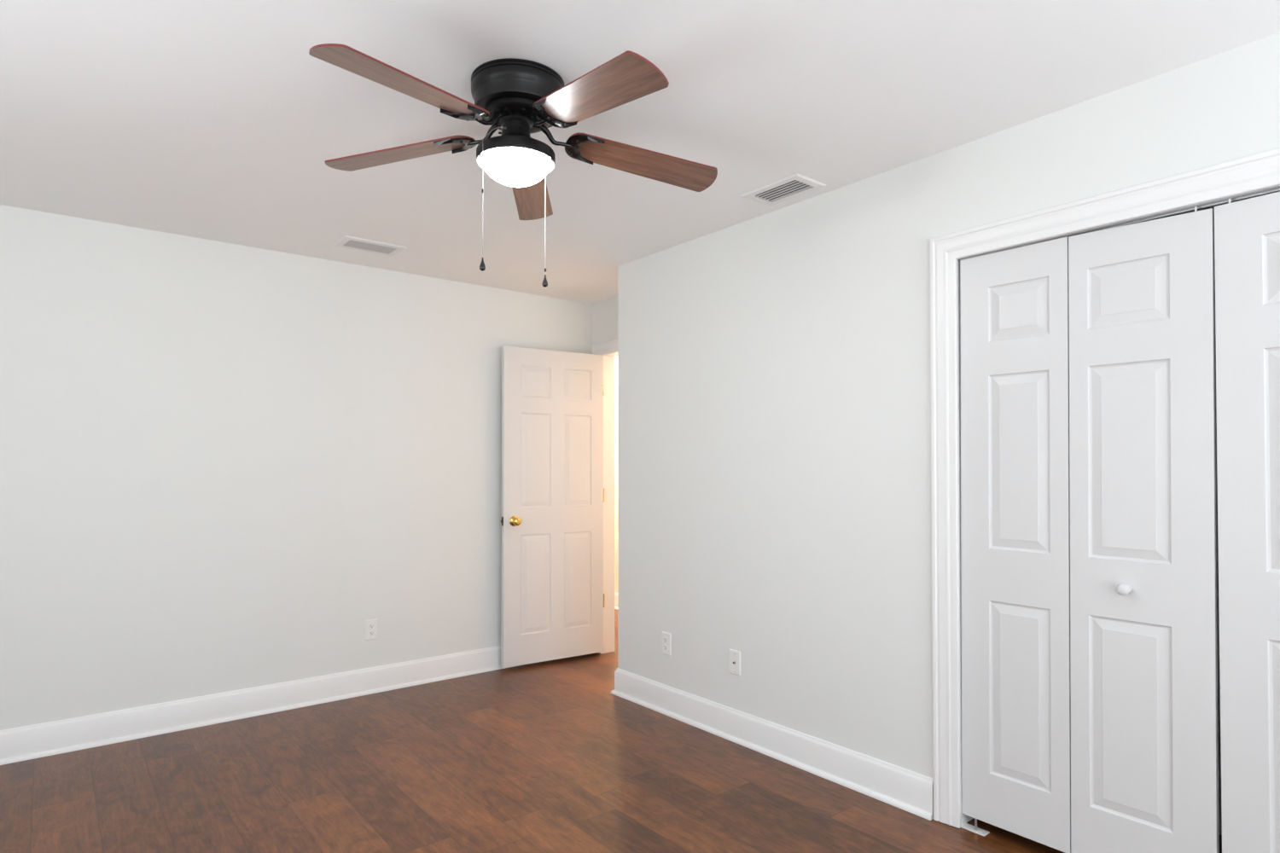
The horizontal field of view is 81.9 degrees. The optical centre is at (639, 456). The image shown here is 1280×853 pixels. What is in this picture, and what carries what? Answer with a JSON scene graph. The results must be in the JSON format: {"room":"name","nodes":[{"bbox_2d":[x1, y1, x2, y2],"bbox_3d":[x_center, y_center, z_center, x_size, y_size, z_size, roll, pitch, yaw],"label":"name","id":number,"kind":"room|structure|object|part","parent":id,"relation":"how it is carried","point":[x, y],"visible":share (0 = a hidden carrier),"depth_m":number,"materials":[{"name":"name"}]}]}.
{"room":"empty bedroom","nodes":[
{"label":"empty bedroom","id":0,"kind":"room"},
{"bbox_2d":[0,204,591,730],"bbox_3d":[-2.271,0.121,3.716,4.858,2.440,0.115,1,-1,-39],"label":"wall","id":1,"kind":"structure","parent":0,"point":[220,462],"depth_m":3.78,"materials":[{"name":"paint"}]},
{"bbox_2d":[0,645,517,765],"bbox_3d":[-2.186,1.270,3.672,4.723,0.142,0.031,1,-1,-39],"label":"baseboard","id":2,"kind":"structure","parent":1,"relation":"attached to","point":[29,742],"depth_m":3.74,"materials":[{"name":"paint"}]},
{"bbox_2d":[365,619,378,640],"bbox_3d":[-1.536,0.991,4.215,0.070,0.114,0.008,1,-1,-39],"label":"wall outlet","id":3,"kind":"object","parent":1,"relation":"attached to","point":[371,626],"visible":1,"depth_m":4.21,"materials":[{"name":"white plastic"}]},
{"bbox_2d":[368,630,374,635],"bbox_3d":[-1.534,1.010,4.213,0.034,0.027,0.003,1,-1,-39],"label":"receptacle","id":4,"kind":"object","parent":3,"relation":"attached to","point":[370,632],"depth_m":4.21,"materials":[{"name":"white plastic"}]},
{"bbox_2d":[368,623,374,628],"bbox_3d":[-1.534,0.971,4.214,0.034,0.027,0.003,1,-1,-39],"label":"receptacle","id":5,"kind":"object","parent":3,"relation":"attached to","point":[370,625],"depth_m":4.21,"materials":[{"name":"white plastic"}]},
{"bbox_2d":[591,296,617,354],"bbox_3d":[-0.546,0.146,5.530,0.105,2.440,4.500,1,-1,-39],"label":"wall","id":6,"kind":"structure","parent":0,"point":[604,314],"depth_m":5.09,"materials":[{"name":"paint"}]},
{"bbox_2d":[592,339,617,654],"bbox_3d":[0.009,0.276,4.840,0.148,2.159,0.936,1,-1,-39],"label":"door frame","id":7,"kind":"structure","parent":6,"relation":"attached to","point":[608,350],"depth_m":5.13,"materials":[{"name":"paint"}]},
{"bbox_2d":[500,345,604,668],"bbox_3d":[-0.562,0.316,4.863,0.756,2.031,0.157,1,-1,-34],"label":"door","id":8,"kind":"structure","parent":7,"relation":"attached to","point":[552,606],"depth_m":4.84,"materials":[{"name":"paint"}]},
{"bbox_3d":[-0.782,0.409,4.657,0.066,0.066,0.066,1,-1,-34],"label":"knob","id":9,"kind":"part","parent":8,"relation":"part of","materials":[{"name":"gold metal"}]},
{"bbox_2d":[0,609,1221,852],"bbox_3d":[-0.621,1.374,2.593,6.410,0.100,9.150,1,-1,-39],"label":"floor","id":10,"kind":"structure","parent":0,"point":[543,757],"depth_m":2.95,"materials":[{"name":"brown wood"}]},
{"bbox_2d":[960,814,989,837],"bbox_3d":[1.187,1.299,2.610,0.040,0.046,0.084,1,-1,-39],"label":"pivot bracket","id":11,"kind":"object","parent":10,"relation":"on","point":[964,825],"visible":0.99,"depth_m":2.61,"materials":[{"name":"white metal"}]},
{"bbox_2d":[614,356,617,593],"bbox_3d":[-0.087,0.151,5.910,1.067,2.440,4.715,1,-1,-39],"label":"wall","id":12,"kind":"structure","parent":0,"point":[615,357],"depth_m":6.74,"materials":[{"name":"paint"}]},
{"bbox_2d":[614,593,618,610],"bbox_3d":[0.233,1.304,6.140,0.031,0.142,4.500,1,-1,-39],"label":"baseboard","id":13,"kind":"structure","parent":12,"relation":"attached to","point":[616,600],"depth_m":6.70,"materials":[{"name":"paint"}]},
{"bbox_2d":[0,0,1279,304],"bbox_3d":[-0.623,-1.186,2.631,6.410,0.140,9.150,1,-1,-39],"label":"ceiling","id":14,"kind":"structure","parent":0,"point":[217,120],"depth_m":2.32,"materials":[{"name":"paint"}]},
{"bbox_2d":[332,235,406,256],"bbox_3d":[-1.406,-1.143,3.839,0.312,0.108,0.200,1,-1,-39],"label":"ceiling vent","id":15,"kind":"object","parent":14,"relation":"in","point":[350,242],"visible":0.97,"depth_m":3.82,"materials":[{"name":"metal"}]},
{"bbox_2d":[308,43,717,287],"bbox_3d":[-0.336,-0.825,2.174,1.265,0.597,1.215,1,-1,-39],"label":"ceiling fan","id":16,"kind":"object","parent":14,"relation":"hanging from","point":[520,98],"visible":1,"depth_m":2.12,"materials":[{"name":"brown wood"}]},
{"bbox_3d":[-0.586,-0.943,1.873,0.131,0.006,0.510,11,10,32],"label":"blade","id":17,"kind":"part","parent":16,"relation":"part of","materials":[{"name":"brown wood"}]},
{"bbox_3d":[-0.754,-0.956,2.325,0.510,0.006,0.131,-4,8,16],"label":"blade","id":18,"kind":"part","parent":16,"relation":"part of","materials":[{"name":"brown wood"}]},
{"bbox_3d":[-0.422,-0.773,2.148,0.007,0.408,0.088,-1,-1,43],"label":"pull chain","id":19,"kind":"part","parent":16,"relation":"part of","materials":[{"name":"silver metal"}]},
{"bbox_3d":[-0.372,-0.857,2.210,0.207,0.082,0.207,1,-1,-39],"label":"lamp shade","id":20,"kind":"part","parent":16,"relation":"part of","materials":[{"name":"white glass"}]},
{"bbox_3d":[-0.388,-0.942,2.616,0.131,0.006,0.510,-11,-3,-4],"label":"blade","id":21,"kind":"part","parent":16,"relation":"part of","materials":[{"name":"brown wood"}]},
{"bbox_3d":[-0.316,-0.768,2.261,0.007,0.414,0.066,-1,-1,44],"label":"pull chain","id":22,"kind":"part","parent":16,"relation":"part of","materials":[{"name":"silver metal"}]},
{"bbox_3d":[-0.121,-0.930,1.893,0.131,0.006,0.510,21,-6,-38],"label":"blade","id":23,"kind":"part","parent":16,"relation":"part of","materials":[{"name":"brown wood"}]},
{"bbox_3d":[0.009,-0.942,2.362,0.510,0.006,0.131,6,-17,-22],"label":"blade","id":24,"kind":"part","parent":16,"relation":"part of","materials":[{"name":"brown wood"}]},
{"bbox_2d":[740,173,826,205],"bbox_3d":[0.595,-1.157,3.071,0.185,0.108,0.300,1,-1,-39],"label":"ceiling vent","id":25,"kind":"object","parent":14,"relation":"in","point":[794,185],"visible":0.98,"depth_m":3.07,"materials":[{"name":"metal"}]},
{"bbox_2d":[617,32,1279,779],"bbox_3d":[1.683,0.098,2.323,0.448,2.440,5.206,1,-1,-39],"label":"wall","id":26,"kind":"structure","parent":0,"point":[775,470],"depth_m":3.10,"materials":[{"name":"paint"}]},
{"bbox_2d":[662,631,670,656],"bbox_3d":[0.137,0.981,3.866,0.008,0.114,0.070,1,-1,-39],"label":"wall outlet","id":27,"kind":"object","parent":26,"relation":"attached to","point":[666,637],"visible":1,"depth_m":3.86,"materials":[{"name":"white plastic"}]},
{"bbox_2d":[663,637,668,643],"bbox_3d":[0.135,0.962,3.865,0.003,0.027,0.034,1,-1,-39],"label":"receptacle","id":28,"kind":"object","parent":27,"relation":"attached to","point":[665,639],"depth_m":3.87,"materials":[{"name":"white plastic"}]},
{"bbox_2d":[729,649,740,675],"bbox_3d":[0.446,0.972,3.478,0.013,0.113,0.068,1,-1,-39],"label":"cable plate","id":29,"kind":"object","parent":26,"relation":"attached to","point":[735,656],"visible":1,"depth_m":3.48,"materials":[{"name":"white plastic"}]},
{"bbox_2d":[610,668,933,820],"bbox_3d":[0.623,1.266,3.583,0.460,0.142,1.948,1,-1,-39],"label":"baseboard","id":30,"kind":"structure","parent":26,"relation":"attached to","point":[909,791],"depth_m":3.20,"materials":[{"name":"paint"}]},
{"bbox_2d":[960,208,1219,852],"bbox_3d":[1.381,0.281,2.356,0.067,1.982,0.736,1,-1,-39],"label":"door","id":31,"kind":"structure","parent":26,"relation":"in","point":[1090,643],"depth_m":2.31,"materials":[{"name":"paint"}]},
{"bbox_3d":[1.462,0.402,2.228,0.037,0.035,0.035,1,-1,-39],"label":"knob","id":32,"kind":"part","parent":31,"relation":"part of","materials":[{"name":"paint"}]},
{"bbox_2d":[930,148,1279,828],"bbox_3d":[1.652,0.249,2.077,0.136,2.124,1.702,1,-1,-39],"label":"door frame","id":33,"kind":"structure","parent":26,"relation":"attached to","point":[1259,171],"depth_m":2.64,"materials":[{"name":"paint"}]},
{"bbox_2d":[958,186,1279,260],"bbox_3d":[1.637,-0.712,2.080,0.028,0.020,1.520,1,-1,-39],"label":"closet track","id":34,"kind":"object","parent":26,"relation":"attached to","point":[1229,200],"visible":0.94,"depth_m":2.19,"materials":[{"name":"silver metal"}]},
{"bbox_2d":[1214,192,1279,852],"bbox_3d":[1.858,0.274,1.763,0.067,1.975,0.768,1,-1,-39],"label":"door","id":35,"kind":"structure","parent":26,"relation":"in","point":[1247,232],"depth_m":2.01,"materials":[{"name":"paint"}]},
{"bbox_2d":[1216,466,1221,835],"bbox_3d":[2.161,0.093,2.030,0.595,2.440,4.150,1,-1,-39],"label":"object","id":36,"kind":"structure","parent":0,"point":[1219,744],"depth_m":2.58,"materials":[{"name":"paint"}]}
]}

